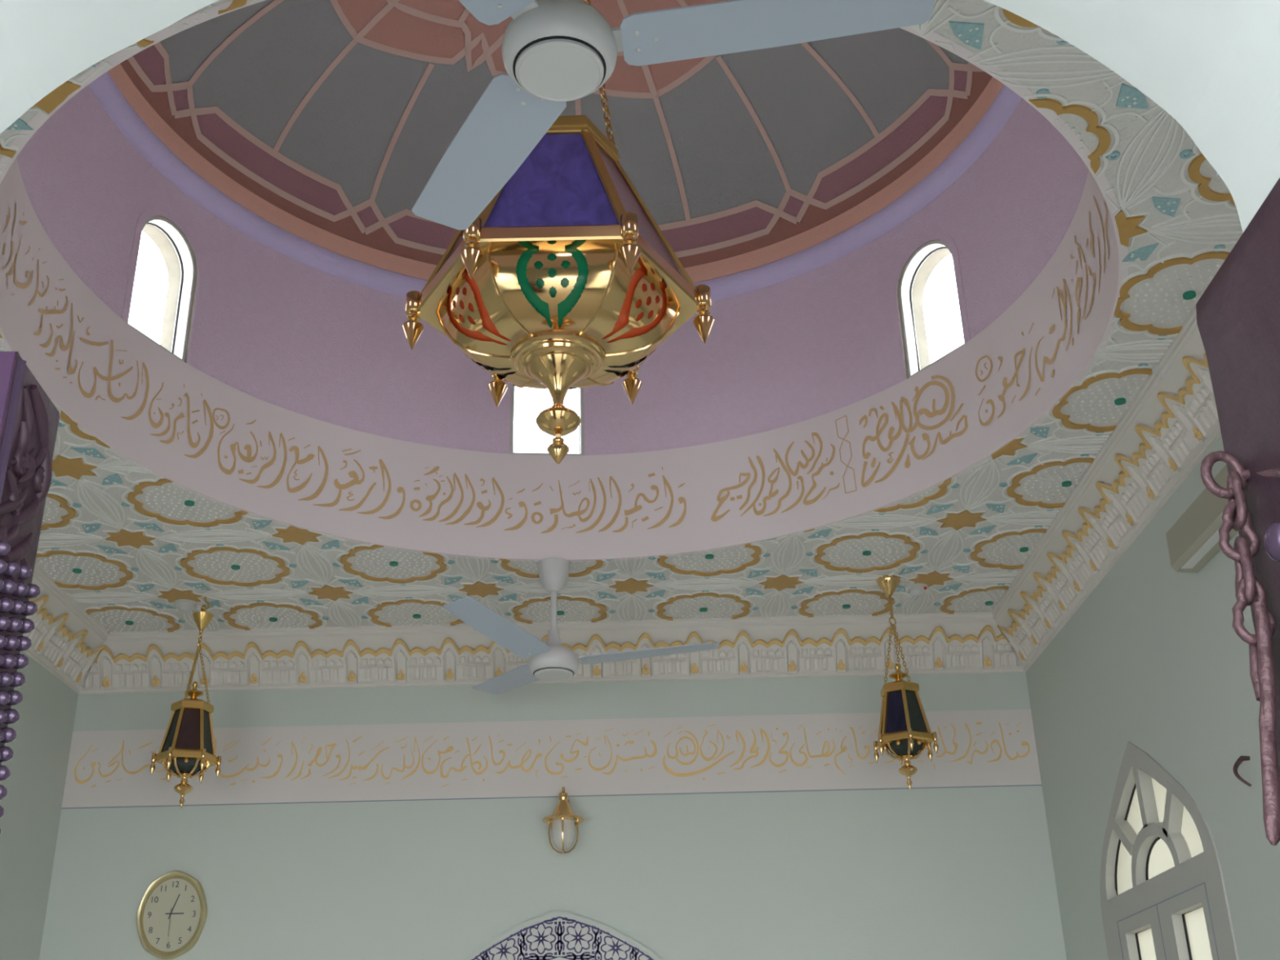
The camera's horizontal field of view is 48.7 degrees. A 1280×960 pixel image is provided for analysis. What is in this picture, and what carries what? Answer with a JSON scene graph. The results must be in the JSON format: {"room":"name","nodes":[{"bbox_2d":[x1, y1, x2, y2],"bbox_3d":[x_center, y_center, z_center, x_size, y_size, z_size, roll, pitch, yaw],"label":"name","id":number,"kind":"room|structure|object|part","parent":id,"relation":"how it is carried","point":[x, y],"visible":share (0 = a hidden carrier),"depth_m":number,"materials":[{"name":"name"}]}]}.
{"room":"mosque","nodes":[
{"label":"mosque","id":0,"kind":"room"},
{"bbox_2d":[0,651,78,959],"bbox_3d":[-2.519,1.257,3.280,0.280,3.792,4.752,-1,-25,0],"label":"wall","id":1,"kind":"structure","parent":0,"point":[32,805],"depth_m":5.57,"materials":[{"name":"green paint"}]},
{"bbox_2d":[22,563,108,693],"bbox_3d":[-2.340,-0.187,3.948,0.151,0.231,4.752,-1,-25,0],"label":"trim","id":2,"kind":"structure","parent":1,"relation":"attached to","point":[67,641],"depth_m":5.71,"materials":[{"name":"white paint"}]},
{"bbox_2d":[39,672,1066,959],"bbox_3d":[-0.339,2.268,5.585,4.668,3.792,0.308,-1,-25,0],"label":"wall","id":3,"kind":"structure","parent":0,"point":[746,819],"depth_m":5.82,"materials":[{"name":"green paint"}]},
{"bbox_2d":[136,870,207,959],"bbox_3d":[-1.874,1.739,5.655,0.275,0.344,0.032,-1,-25,0],"label":"wall clock","id":4,"kind":"object","parent":3,"relation":"attached to","point":[171,915],"visible":1,"depth_m":5.65,"materials":[{"name":"beige plastic"}]},
{"bbox_2d":[79,611,1025,693],"bbox_3d":[-0.376,0.736,6.050,4.068,0.231,0.151,-1,-25,0],"label":"trim","id":5,"kind":"structure","parent":3,"relation":"attached to","point":[957,642],"depth_m":6.05,"materials":[{"name":"white paint"}]},
{"bbox_2d":[463,910,661,959],"bbox_3d":[-0.293,2.823,5.150,1.192,2.420,0.026,-1,-25,0],"label":"arch","id":6,"kind":"object","parent":3,"relation":"attached to","point":[559,935],"visible":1,"depth_m":5.60,"materials":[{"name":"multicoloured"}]},
{"bbox_2d":[542,786,584,853],"bbox_3d":[-0.310,1.377,5.722,0.172,0.267,0.172,22,-33,-40],"label":"wall lamp","id":7,"kind":"object","parent":3,"relation":"attached to","point":[563,820],"visible":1,"depth_m":5.67,"materials":[{"name":"gold metal"}]},
{"bbox_2d":[120,0,991,267],"bbox_3d":[-0.253,-1.765,4.673,2.950,0.690,2.950,-1,-25,0],"label":"ceiling","id":8,"kind":"structure","parent":0,"point":[338,115],"depth_m":5.44,"materials":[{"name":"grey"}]},
{"bbox_3d":[-0.212,-1.943,4.753,1.895,0.062,1.897,-1,-25,0],"label":"crown panel","id":9,"kind":"part","parent":8,"relation":"part of","materials":[{"name":"brown"}]},
{"bbox_2d":[402,0,714,463],"bbox_3d":[-0.250,-1.061,4.347,0.786,2.240,0.898,12,-28,-27],"label":"lantern chandelier","id":10,"kind":"object","parent":8,"relation":"hanging from","point":[566,279],"visible":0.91,"depth_m":3.91,"materials":[{"name":"gold metal"}]},
{"bbox_3d":[-0.449,-0.795,4.093,0.198,0.477,0.386,12,-28,-27],"label":"glass panel","id":11,"kind":"part","parent":10,"relation":"part of","materials":[{"name":"glass"}]},
{"bbox_3d":[-0.419,-0.465,3.953,0.206,0.160,0.350,12,-28,-27],"label":"bowl panel","id":12,"kind":"part","parent":10,"relation":"part of","materials":[{"name":"gold metal"}]},
{"bbox_3d":[-0.419,-0.375,4.147,0.206,0.160,0.350,-15,-28,27],"label":"bowl panel","id":13,"kind":"part","parent":10,"relation":"part of","materials":[{"name":"gold metal"}]},
{"bbox_3d":[-0.243,-0.850,3.987,0.386,0.477,0.198,-1,-25,0],"label":"glass panel","id":14,"kind":"part","parent":10,"relation":"part of","materials":[{"name":"purple glass"}]},
{"bbox_3d":[-0.234,-0.514,3.858,0.350,0.160,0.206,-1,-25,0],"label":"bowl panel","id":15,"kind":"part","parent":10,"relation":"part of","materials":[{"name":"gold metal"}]},
{"bbox_3d":[-0.233,-0.334,4.246,0.350,0.160,0.206,-1,-25,0],"label":"bowl panel","id":16,"kind":"part","parent":10,"relation":"part of","materials":[{"name":"gold metal"}]},
{"bbox_3d":[-0.166,-1.514,4.556,0.155,1.117,0.021,-1,-25,0],"label":"chain","id":17,"kind":"part","parent":10,"relation":"part of","materials":[{"name":"gold metal"}]},
{"bbox_3d":[-0.049,-0.383,4.150,0.206,0.160,0.350,12,-28,-27],"label":"bowl panel","id":18,"kind":"part","parent":10,"relation":"part of","materials":[{"name":"gold metal"}]},
{"bbox_3d":[-0.049,-0.473,3.956,0.206,0.160,0.350,-15,-28,27],"label":"bowl panel","id":19,"kind":"part","parent":10,"relation":"part of","materials":[{"name":"gold metal"}]},
{"bbox_3d":[-0.036,-0.804,4.096,0.198,0.477,0.386,-15,-28,27],"label":"glass panel","id":20,"kind":"part","parent":10,"relation":"part of","materials":[{"name":"glass"}]},
{"bbox_2d":[0,0,1128,562],"bbox_3d":[-0.231,-0.904,4.274,3.289,1.262,3.289,-1,-25,0],"label":"wall","id":21,"kind":"structure","parent":0,"point":[306,402],"depth_m":5.14,"materials":[{"name":"purple paint"}]},
{"bbox_2d":[121,206,204,367],"bbox_3d":[-1.644,-0.686,4.842,0.071,0.522,0.352,-11,-27,20],"label":"window","id":22,"kind":"structure","parent":21,"relation":"in","point":[182,248],"depth_m":4.92,"materials":[{"name":"white metal"}]},
{"bbox_2d":[502,380,591,455],"bbox_3d":[-0.375,-0.324,5.692,0.352,0.522,0.071,1,-25,-5],"label":"window","id":23,"kind":"structure","parent":21,"relation":"in","point":[584,394],"depth_m":5.62,"materials":[{"name":"white metal"}]},
{"bbox_2d":[88,71,1022,301],"bbox_3d":[-0.242,-1.350,4.481,3.036,0.083,3.036,-1,-25,0],"label":"trim","id":24,"kind":"structure","parent":21,"relation":"attached to","point":[104,87],"depth_m":5.25,"materials":[{"name":"purple paint"}]},
{"bbox_2d":[107,63,1004,283],"bbox_3d":[-0.244,-1.419,4.513,3.036,0.078,3.036,-1,-25,0],"label":"trim","id":25,"kind":"structure","parent":21,"relation":"attached to","point":[280,218],"depth_m":5.36,"materials":[{"name":"pink paint"}]},
{"bbox_2d":[889,231,970,382],"bbox_3d":[1.054,-0.644,5.080,0.071,0.522,0.352,14,-29,-30],"label":"window","id":26,"kind":"structure","parent":21,"relation":"in","point":[921,255],"depth_m":5.15,"materials":[{"name":"white metal"}]},
{"bbox_2d":[0,0,1243,633],"bbox_3d":[-0.386,-0.399,4.041,4.568,0.168,5.252,-1,-25,0],"label":"ceiling","id":27,"kind":"structure","parent":0,"point":[125,542],"depth_m":5.12,"materials":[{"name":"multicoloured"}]},
{"bbox_2d":[149,596,221,808],"bbox_3d":[-1.729,0.847,5.471,0.258,0.851,0.225,6,-26,-16],"label":"hanging lantern","id":28,"kind":"object","parent":27,"relation":"hanging from","point":[187,748],"visible":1,"depth_m":5.36,"materials":[{"name":"gold metal"}]},
{"bbox_3d":[-1.772,0.954,5.367,0.097,0.169,0.033,-23,-32,38],"label":"glass panel","id":29,"kind":"part","parent":28,"relation":"part of","materials":[{"name":"glass"}]},
{"bbox_3d":[-1.722,1.093,5.357,0.148,0.044,0.128,6,-26,-16],"label":"lamp shade","id":30,"kind":"part","parent":28,"relation":"part of","materials":[{"name":"green glass"}]},
{"bbox_3d":[-1.705,0.946,5.353,0.097,0.168,0.033,6,-26,-16],"label":"glass panel","id":31,"kind":"part","parent":28,"relation":"part of","materials":[{"name":"red glass"}]},
{"bbox_3d":[-1.738,0.754,5.480,0.036,0.222,0.056,6,-26,-16],"label":"chain","id":32,"kind":"part","parent":28,"relation":"part of","materials":[{"name":"gold metal"}]},
{"bbox_3d":[-1.754,0.777,5.528,0.065,0.223,0.013,-23,-32,38],"label":"chain","id":33,"kind":"part","parent":28,"relation":"part of","materials":[{"name":"gold metal"}]},
{"bbox_3d":[-1.729,0.822,5.483,0.080,0.086,0.080,6,-26,-16],"label":"knob","id":34,"kind":"part","parent":28,"relation":"part of","materials":[{"name":"gold metal"}]},
{"bbox_3d":[-1.734,0.630,5.572,0.014,0.094,0.015,6,-26,-16],"label":"chain","id":35,"kind":"part","parent":28,"relation":"part of","materials":[{"name":"gold metal"}]},
{"bbox_3d":[-1.700,0.770,5.517,0.063,0.223,0.011,6,-26,-16],"label":"chain","id":36,"kind":"part","parent":28,"relation":"part of","materials":[{"name":"gold metal"}]},
{"bbox_3d":[-1.658,0.966,5.399,0.033,0.169,0.097,-7,-25,11],"label":"glass panel","id":37,"kind":"part","parent":28,"relation":"part of","materials":[{"name":"glass"}]},
{"bbox_2d":[173,599,197,612],"bbox_3d":[-1.832,0.508,5.692,0.092,0.044,0.092,-1,-25,0],"label":"smoke detector","id":38,"kind":"object","parent":27,"relation":"attached to","point":[182,605],"visible":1,"depth_m":5.67,"materials":[{"name":"white plastic"}]},
{"bbox_2d":[443,556,719,693],"bbox_3d":[-0.195,0.517,5.313,0.971,0.450,1.111,-1,-25,0],"label":"ceiling fan","id":39,"kind":"object","parent":27,"relation":"hanging from","point":[550,661],"visible":1,"depth_m":5.20,"materials":[{"name":"white metal"}]},
{"bbox_3d":[-0.498,0.523,4.969,0.134,0.062,0.512,-15,-28,26],"label":"blade","id":40,"kind":"part","parent":39,"relation":"part of","materials":[{"name":"white metal"}]},
{"bbox_3d":[-0.502,0.785,5.533,0.134,0.062,0.512,13,-28,-28],"label":"blade","id":41,"kind":"part","parent":39,"relation":"part of","materials":[{"name":"white metal"}]},
{"bbox_3d":[-0.324,0.519,5.315,0.023,0.246,0.022,-1,-25,0],"label":"down rod","id":42,"kind":"part","parent":39,"relation":"part of","materials":[{"name":"white metal"}]},
{"bbox_3d":[-0.322,0.602,5.277,0.100,0.085,0.100,-1,-25,0],"label":"rod","id":43,"kind":"part","parent":39,"relation":"part of","materials":[{"name":"white metal"}]},
{"bbox_3d":[0.038,0.643,5.258,0.513,0.062,0.135,-1,-25,0],"label":"blade","id":44,"kind":"part","parent":39,"relation":"part of","materials":[{"name":"white metal"}]},
{"bbox_2d":[411,0,935,230],"bbox_3d":[-0.018,-0.849,2.395,0.998,0.432,1.109,-1,-25,0],"label":"ceiling fan","id":45,"kind":"object","parent":27,"relation":"hanging from","point":[555,53],"visible":1,"depth_m":2.32,"materials":[{"name":"white metal"}]},
{"bbox_3d":[-0.291,-0.593,2.613,0.134,0.062,0.512,11,-27,-24],"label":"blade","id":46,"kind":"part","parent":45,"relation":"part of","materials":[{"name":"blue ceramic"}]},
{"bbox_3d":[-0.331,-0.853,2.050,0.134,0.062,0.512,-17,-29,30],"label":"blade","id":47,"kind":"part","parent":45,"relation":"part of","materials":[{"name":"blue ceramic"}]},
{"bbox_3d":[0.226,-0.749,2.305,0.512,0.062,0.134,-3,-25,3],"label":"blade","id":48,"kind":"part","parent":45,"relation":"part of","materials":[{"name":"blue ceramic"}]},
{"bbox_2d":[873,574,938,790],"bbox_3d":[1.002,0.780,5.474,0.258,0.848,0.225,12,-28,-27],"label":"hanging lantern","id":49,"kind":"object","parent":27,"relation":"hanging from","point":[904,731],"visible":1,"depth_m":5.36,"materials":[{"name":"gold metal"}]},
{"bbox_3d":[0.972,0.693,5.533,0.065,0.253,0.013,-15,-28,27],"label":"chain","id":50,"kind":"part","parent":49,"relation":"part of","materials":[{"name":"gold metal"}]},
{"bbox_3d":[0.995,0.502,5.603,0.011,0.097,0.010,12,-28,-27],"label":"stem","id":51,"kind":"part","parent":49,"relation":"part of","materials":[{"name":"gold metal"}]},
{"bbox_3d":[0.971,0.881,5.362,0.097,0.169,0.033,-15,-28,27],"label":"glass panel","id":52,"kind":"part","parent":49,"relation":"part of","materials":[{"name":"glass"}]},
{"bbox_3d":[1.000,0.671,5.489,0.013,0.252,0.060,-1,-25,0],"label":"chain","id":53,"kind":"part","parent":49,"relation":"part of","materials":[{"name":"gold metal"}]},
{"bbox_3d":[1.002,0.754,5.486,0.080,0.086,0.080,12,-28,-27],"label":"knob","id":54,"kind":"part","parent":49,"relation":"part of","materials":[{"name":"gold metal"}]},
{"bbox_3d":[1.028,0.692,5.533,0.063,0.253,0.011,12,-28,-27],"label":"chain","id":55,"kind":"part","parent":49,"relation":"part of","materials":[{"name":"gold metal"}]},
{"bbox_3d":[1.009,1.026,5.361,0.148,0.044,0.128,12,-28,-27],"label":"lamp shade","id":56,"kind":"part","parent":49,"relation":"part of","materials":[{"name":"green glass"}]},
{"bbox_3d":[1.040,0.880,5.362,0.097,0.168,0.033,12,-28,-27],"label":"glass panel","id":57,"kind":"part","parent":49,"relation":"part of","materials":[{"name":"glass"}]},
{"bbox_2d":[904,582,928,596],"bbox_3d":[1.121,0.447,5.723,0.092,0.044,0.092,-1,-25,0],"label":"smoke detector","id":58,"kind":"object","parent":27,"relation":"attached to","point":[914,589],"visible":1,"depth_m":5.70,"materials":[{"name":"white plastic"}]},
{"bbox_2d":[0,0,1279,232],"bbox_3d":[-0.352,0.147,1.004,4.668,3.792,0.300,-1,-25,0],"label":"wall","id":59,"kind":"structure","parent":0,"point":[1213,66],"depth_m":1.36,"materials":[{"name":"grey paint"}]},
{"bbox_2d":[1195,177,1279,778],"bbox_3d":[0.614,0.826,0.825,0.116,2.366,0.495,-1,-25,0],"label":"door","id":60,"kind":"structure","parent":59,"relation":"in","point":[1238,312],"depth_m":1.32,"materials":[{"name":"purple wood"}]},
{"bbox_2d":[1218,470,1279,845],"bbox_3d":[0.553,0.149,1.268,0.048,0.352,0.033,17,-30,-34],"label":"chain","id":61,"kind":"object","parent":60,"relation":"hanging from","point":[1236,515],"visible":1,"depth_m":1.27,"materials":[{"name":"purple metal"}]},
{"bbox_2d":[1025,435,1279,959],"bbox_3d":[1.828,1.161,3.312,0.280,3.792,4.752,-1,-25,0],"label":"wall","id":62,"kind":"structure","parent":0,"point":[1153,659],"depth_m":4.54,"materials":[{"name":"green paint"}]},
{"bbox_2d":[991,305,1221,671],"bbox_3d":[1.576,-0.274,3.977,0.151,0.231,4.752,-1,-25,0],"label":"trim","id":63,"kind":"structure","parent":62,"relation":"attached to","point":[1171,423],"depth_m":4.65,"materials":[{"name":"white paint"}]},
{"bbox_2d":[1099,741,1239,959],"bbox_3d":[1.720,1.740,4.433,0.068,1.869,1.146,-1,-25,0],"label":"window","id":64,"kind":"structure","parent":62,"relation":"in","point":[1163,896],"depth_m":4.60,"materials":[{"name":"grey wood"}]},
{"bbox_3d":[1.728,1.739,4.433,0.001,1.869,1.146,-1,-25,0],"label":"glass pane","id":65,"kind":"part","parent":64,"relation":"part of","materials":[{"name":"glass"}]},
{"bbox_2d":[1165,463,1238,573],"bbox_3d":[1.619,0.015,3.798,0.076,0.136,0.955,-1,-25,0],"label":"air conditioner","id":66,"kind":"object","parent":62,"relation":"attached to","point":[1193,540],"visible":0.54,"depth_m":4.04,"materials":[{"name":"beige plastic"}]},
{"bbox_2d":[1232,755,1251,786],"bbox_3d":[1.649,0.796,3.861,0.057,0.091,0.033,-1,-25,0],"label":"wall hook","id":67,"kind":"object","parent":62,"relation":"attached to","point":[1241,758],"visible":1,"depth_m":3.87,"materials":[{"name":"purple metal"}]},
{"bbox_3d":[-0.300,2.970,2.468,4.668,0.100,5.374,-1,-25,0],"label":"floor","id":68,"kind":"structure","parent":0,"visible":0},
{"bbox_2d":[0,351,59,833],"bbox_3d":[-0.915,0.984,1.120,0.543,2.398,0.160,-1,-25,0],"label":"door","id":69,"kind":"structure","parent":68,"relation":"on","point":[29,420],"depth_m":1.54,"materials":[{"name":"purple wood"}]}
]}

